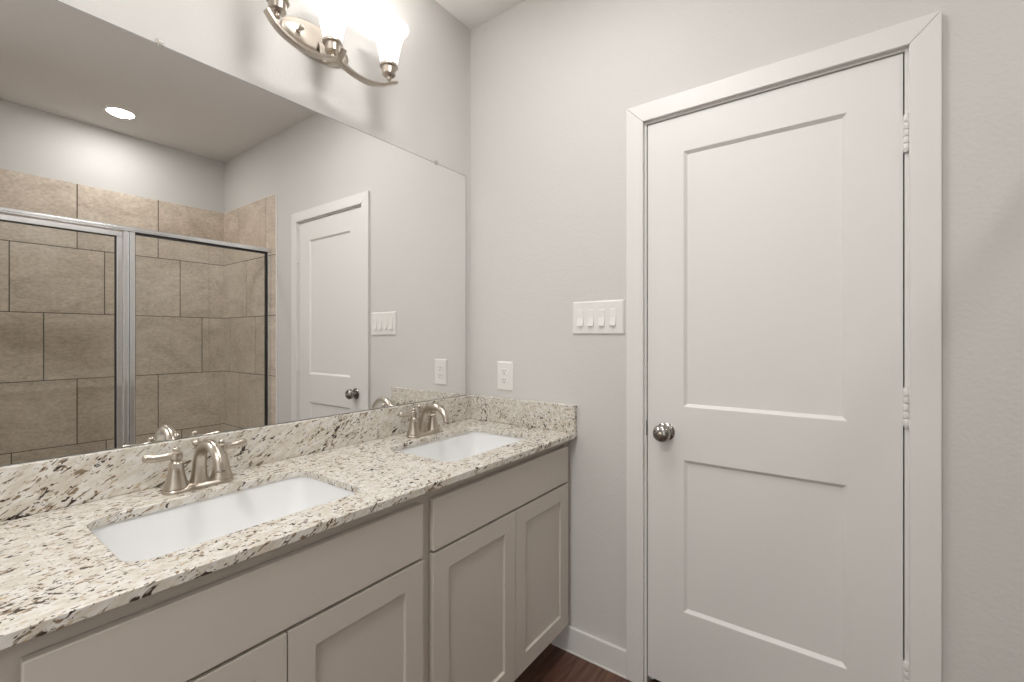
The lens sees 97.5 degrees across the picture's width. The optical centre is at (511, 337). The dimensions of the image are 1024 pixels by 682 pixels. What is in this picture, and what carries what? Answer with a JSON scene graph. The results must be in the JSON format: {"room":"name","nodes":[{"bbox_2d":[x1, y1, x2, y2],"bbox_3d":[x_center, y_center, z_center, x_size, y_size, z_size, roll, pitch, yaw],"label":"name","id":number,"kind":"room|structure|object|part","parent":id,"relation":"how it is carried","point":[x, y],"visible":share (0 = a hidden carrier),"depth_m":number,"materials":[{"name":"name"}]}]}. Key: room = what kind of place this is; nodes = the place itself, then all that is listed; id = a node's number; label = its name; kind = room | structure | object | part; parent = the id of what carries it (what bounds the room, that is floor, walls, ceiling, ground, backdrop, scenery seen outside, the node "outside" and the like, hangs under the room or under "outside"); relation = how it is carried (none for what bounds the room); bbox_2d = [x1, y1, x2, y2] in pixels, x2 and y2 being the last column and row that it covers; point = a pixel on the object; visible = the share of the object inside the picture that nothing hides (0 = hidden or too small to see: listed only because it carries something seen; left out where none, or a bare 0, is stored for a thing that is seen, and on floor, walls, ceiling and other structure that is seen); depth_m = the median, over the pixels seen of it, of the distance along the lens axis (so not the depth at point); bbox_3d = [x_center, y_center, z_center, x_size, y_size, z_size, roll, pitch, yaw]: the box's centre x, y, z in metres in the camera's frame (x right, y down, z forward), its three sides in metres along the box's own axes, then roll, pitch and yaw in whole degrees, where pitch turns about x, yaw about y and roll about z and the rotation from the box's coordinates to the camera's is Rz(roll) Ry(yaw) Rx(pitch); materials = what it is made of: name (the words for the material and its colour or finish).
{"room":"bathroom","nodes":[
{"label":"bathroom","id":0,"kind":"room"},
{"bbox_2d":[58,0,469,394],"bbox_3d":[-1.067,-0.101,1.075,0.120,2.755,3.013,0,0,36],"label":"wall","id":1,"kind":"structure","parent":0,"point":[426,115],"depth_m":1.66,"materials":[{"name":"grey paint"}]},
{"bbox_2d":[0,0,465,466],"bbox_3d":[-0.667,-0.252,1.509,0.011,1.051,1.526,0,0,36],"label":"wall mirror","id":2,"kind":"object","parent":1,"relation":"attached to","point":[190,247],"visible":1,"depth_m":1.22,"materials":[{"name":"clear glass"}]},
{"bbox_2d":[0,395,470,520],"bbox_3d":[-0.657,0.328,1.514,0.019,0.111,1.576,0,0,36],"label":"backsplash","id":3,"kind":"structure","parent":1,"relation":"attached to","point":[30,488],"depth_m":1.16,"materials":[{"name":"stone"}]},
{"bbox_2d":[263,0,408,86],"bbox_3d":[-0.581,-0.989,1.467,0.200,0.241,0.536,0,0,36],"label":"vanity light","id":4,"kind":"object","parent":1,"relation":"attached to","point":[324,45],"visible":1,"depth_m":1.47,"materials":[{"name":"silver metal"}]},
{"bbox_2d":[266,0,289,19],"bbox_3d":[-0.674,-0.945,1.291,0.064,0.058,0.064,0,0,36],"label":"socket","id":5,"kind":"object","parent":4,"relation":"attached to","point":[277,8],"depth_m":1.28,"materials":[{"name":"silver metal"}]},
{"bbox_2d":[322,36,342,56],"bbox_3d":[-0.588,-0.945,1.472,0.064,0.048,0.064,0,0,-3],"label":"socket","id":6,"kind":"object","parent":4,"relation":"attached to","point":[332,44],"depth_m":1.45,"materials":[{"name":"silver metal"}]},
{"bbox_3d":[-0.593,-0.945,1.476,0.146,0.108,0.019,0,0,36],"label":"arm","id":7,"kind":"part","parent":4,"relation":"part of","materials":[{"name":"silver metal"}]},
{"bbox_3d":[-0.588,-1.035,1.472,0.142,0.136,0.142,0,0,36],"label":"lamp shade","id":8,"kind":"part","parent":4,"relation":"part of","materials":[{"name":"white glass"}]},
{"bbox_3d":[-0.441,-1.041,1.609,0.142,0.136,0.142,0,0,36],"label":"lamp shade","id":9,"kind":"part","parent":4,"relation":"part of","materials":[{"name":"white glass"}]},
{"bbox_2d":[380,60,397,81],"bbox_3d":[-0.441,-0.947,1.609,0.064,0.058,0.064,0,0,36],"label":"socket","id":10,"kind":"object","parent":4,"relation":"attached to","point":[389,68],"depth_m":1.59,"materials":[{"name":"silver metal"}]},
{"bbox_2d":[435,0,524,29],"bbox_3d":[0.286,-1.528,0.474,3.015,0.100,3.643,0,0,36],"label":"ceiling","id":11,"kind":"structure","parent":0,"point":[472,13],"depth_m":2.02,"materials":[{"name":"white paint"}]},
{"bbox_2d":[514,643,660,681],"bbox_3d":[-0.033,1.327,0.038,3.015,0.100,4.723,0,0,36],"label":"floor","id":12,"kind":"structure","parent":0,"point":[554,664],"depth_m":1.72,"materials":[{"name":"brown wood"}]},
{"bbox_2d":[0,441,568,681],"bbox_3d":[-0.436,0.841,1.360,0.550,0.872,1.564,0,0,36],"label":"vanity cabinet","id":13,"kind":"object","parent":12,"relation":"on","point":[468,582],"visible":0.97,"depth_m":1.05,"materials":[{"name":"beige paint"}]},
{"bbox_3d":[-0.450,0.504,0.892,0.019,0.140,0.713,0,0,36],"label":"false drawer","id":14,"kind":"part","parent":13,"relation":"part of","materials":[{"name":"beige paint"}]},
{"bbox_3d":[-0.556,0.865,0.747,0.019,0.566,0.354,0,0,36],"label":"cabinet door","id":15,"kind":"part","parent":13,"relation":"part of","materials":[{"name":"beige paint"}]},
{"bbox_2d":[0,395,577,650],"bbox_3d":[-0.432,0.338,1.350,0.576,0.132,1.577,0,0,36],"label":"countertop","id":16,"kind":"structure","parent":13,"relation":"on","point":[55,573],"depth_m":1.05,"materials":[{"name":"stone"}]},
{"bbox_2d":[142,438,246,494],"bbox_3d":[-0.765,0.319,1.130,0.174,0.130,0.234,0,0,36],"label":"faucet","id":17,"kind":"object","parent":16,"relation":"on","point":[176,482],"visible":1,"depth_m":1.12,"materials":[{"name":"silver metal"}]},
{"bbox_3d":[-0.863,0.292,1.093,0.022,0.022,0.058,0,0,45],"label":"lever","id":18,"kind":"part","parent":17,"relation":"part of","materials":[{"name":"silver metal"}]},
{"bbox_3d":[-0.838,0.339,1.121,0.055,0.070,0.055,0,0,36],"label":"handle","id":19,"kind":"part","parent":17,"relation":"part of","materials":[{"name":"silver metal"}]},
{"bbox_3d":[-0.828,0.324,1.176,0.017,0.112,0.017,0,0,36],"label":"lift rod","id":20,"kind":"part","parent":17,"relation":"part of","materials":[{"name":"silver metal"}]},
{"bbox_3d":[-0.761,0.316,1.127,0.165,0.124,0.045,0,0,36],"label":"spout","id":21,"kind":"part","parent":17,"relation":"part of","materials":[{"name":"silver metal"}]},
{"bbox_3d":[-0.778,0.339,1.203,0.055,0.070,0.055,0,0,36],"label":"handle","id":22,"kind":"part","parent":17,"relation":"part of","materials":[{"name":"silver metal"}]},
{"bbox_3d":[-0.759,0.292,1.235,0.022,0.022,0.058,0,0,28],"label":"lever","id":23,"kind":"part","parent":17,"relation":"part of","materials":[{"name":"silver metal"}]},
{"bbox_2d":[91,477,356,618],"bbox_3d":[-0.632,0.482,1.037,0.352,0.154,0.514,0,0,36],"label":"undermount sink","id":24,"kind":"object","parent":16,"relation":"in","point":[156,534],"visible":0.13,"depth_m":1.12,"materials":[{"name":"white ceramic"}]},
{"bbox_2d":[398,403,449,437],"bbox_3d":[-0.308,0.319,1.753,0.174,0.130,0.234,0,0,36],"label":"faucet","id":25,"kind":"object","parent":16,"relation":"on","point":[415,430],"visible":1,"depth_m":1.74,"materials":[{"name":"silver metal"}]},
{"bbox_3d":[-0.406,0.292,1.716,0.022,0.022,0.058,0,0,45],"label":"lever","id":26,"kind":"part","parent":25,"relation":"part of","materials":[{"name":"silver metal"}]},
{"bbox_3d":[-0.382,0.339,1.744,0.055,0.070,0.055,0,0,36],"label":"handle","id":27,"kind":"part","parent":25,"relation":"part of","materials":[{"name":"silver metal"}]},
{"bbox_3d":[-0.321,0.339,1.826,0.055,0.070,0.055,0,0,36],"label":"handle","id":28,"kind":"part","parent":25,"relation":"part of","materials":[{"name":"silver metal"}]},
{"bbox_3d":[-0.305,0.316,1.750,0.165,0.124,0.045,0,0,36],"label":"spout","id":29,"kind":"part","parent":25,"relation":"part of","materials":[{"name":"silver metal"}]},
{"bbox_2d":[398,432,528,496],"bbox_3d":[-0.176,0.482,1.660,0.352,0.154,0.514,0,0,36],"label":"undermount sink","id":30,"kind":"object","parent":16,"relation":"in","point":[458,447],"visible":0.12,"depth_m":1.85,"materials":[{"name":"white ceramic"}]},
{"bbox_3d":[-0.344,0.865,1.036,0.019,0.566,0.356,0,0,36],"label":"cabinet door","id":31,"kind":"part","parent":13,"relation":"part of","materials":[{"name":"beige paint"}]},
{"bbox_3d":[-0.347,0.865,1.038,0.008,0.448,0.238,0,0,36],"label":"panel","id":32,"kind":"part","parent":13,"relation":"part of","materials":[{"name":"beige paint"}]},
{"bbox_3d":[-0.107,0.865,1.361,0.019,0.566,0.376,0,0,36],"label":"cabinet door","id":33,"kind":"part","parent":13,"relation":"part of","materials":[{"name":"beige paint"}]},
{"bbox_3d":[-0.109,0.865,1.363,0.008,0.448,0.258,0,0,36],"label":"panel","id":34,"kind":"part","parent":13,"relation":"part of","materials":[{"name":"beige paint"}]},
{"bbox_3d":[0.000,0.504,1.506,0.019,0.140,0.736,0,0,36],"label":"false drawer","id":35,"kind":"part","parent":13,"relation":"part of","materials":[{"name":"beige paint"}]},
{"bbox_3d":[0.112,0.865,1.659,0.019,0.566,0.358,0,0,36],"label":"cabinet door","id":36,"kind":"part","parent":13,"relation":"part of","materials":[{"name":"beige paint"}]},
{"bbox_3d":[0.109,0.865,1.661,0.008,0.448,0.240,0,0,36],"label":"panel","id":37,"kind":"part","parent":13,"relation":"part of","materials":[{"name":"beige paint"}]},
{"bbox_2d":[470,0,1023,681],"bbox_3d":[0.955,-0.101,1.386,2.775,2.755,0.120,0,0,36],"label":"wall","id":38,"kind":"structure","parent":0,"point":[553,83],"depth_m":1.67,"materials":[{"name":"grey paint"}]},
{"bbox_2d":[497,361,512,390],"bbox_3d":[-0.033,0.173,2.030,0.088,0.131,0.009,0,0,36],"label":"wall outlet","id":39,"kind":"object","parent":38,"relation":"attached to","point":[504,368],"visible":1,"depth_m":2.02,"materials":[{"name":"white plastic"}]},
{"bbox_2d":[501,368,506,374],"bbox_3d":[-0.035,0.154,2.027,0.034,0.029,0.002,0,0,36],"label":"receptacle","id":40,"kind":"object","parent":39,"relation":"attached to","point":[503,370],"depth_m":2.03,"materials":[{"name":"grey plastic"}]},
{"bbox_2d":[501,377,506,383],"bbox_3d":[-0.035,0.193,2.027,0.034,0.029,0.002,0,0,36],"label":"receptacle","id":41,"kind":"object","parent":39,"relation":"attached to","point":[503,379],"depth_m":2.03,"materials":[{"name":"grey plastic"}]},
{"bbox_2d":[551,625,625,678],"bbox_3d":[0.741,1.226,1.458,1.420,0.101,0.016,0,0,36],"label":"baseboard","id":42,"kind":"structure","parent":38,"relation":"attached to","point":[606,655],"depth_m":1.76,"materials":[{"name":"white paint"}]},
{"bbox_2d":[573,299,623,334],"bbox_3d":[0.338,-0.078,1.755,0.212,0.131,0.015,0,0,36],"label":"light switch","id":43,"kind":"object","parent":38,"relation":"attached to","point":[604,316],"visible":1,"depth_m":1.75,"materials":[{"name":"white plastic"}]},
{"bbox_2d":[648,54,908,681],"bbox_3d":[0.781,0.231,1.423,0.723,2.019,0.101,0,0,36],"label":"door","id":44,"kind":"structure","parent":38,"relation":"in","point":[778,401],"depth_m":1.41,"materials":[{"name":"white paint"}]},
{"bbox_3d":[0.531,0.336,1.583,0.061,0.061,0.056,0,0,36],"label":"knob","id":45,"kind":"part","parent":44,"relation":"part of","materials":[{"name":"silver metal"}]},
{"bbox_3d":[0.796,0.695,1.452,0.456,0.528,0.014,0,0,36],"label":"panel","id":46,"kind":"part","parent":44,"relation":"part of","materials":[{"name":"white paint"}]},
{"bbox_3d":[0.796,-0.206,1.452,0.456,0.892,0.014,0,0,36],"label":"panel","id":47,"kind":"part","parent":44,"relation":"part of","materials":[{"name":"white paint"}]},
{"bbox_2d":[626,11,941,681],"bbox_3d":[0.814,0.211,1.479,0.860,2.130,0.137,0,0,36],"label":"trim","id":48,"kind":"structure","parent":38,"relation":"attached to","point":[919,40],"depth_m":1.22,"materials":[{"name":"white paint"}]},
{"bbox_3d":[0.502,0.331,1.661,0.003,0.057,0.029,0,0,36],"label":"strike plate","id":49,"kind":"part","parent":48,"relation":"part of","materials":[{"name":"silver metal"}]},
{"bbox_3d":[0.778,-0.822,1.431,0.857,0.064,0.017,0,0,36],"label":"head casing","id":50,"kind":"part","parent":48,"relation":"part of","materials":[{"name":"white paint"}]},
{"bbox_3d":[1.099,0.212,1.196,0.064,2.130,0.017,0,0,36],"label":"casing","id":51,"kind":"part","parent":48,"relation":"part of","materials":[{"name":"white paint"}]}
]}

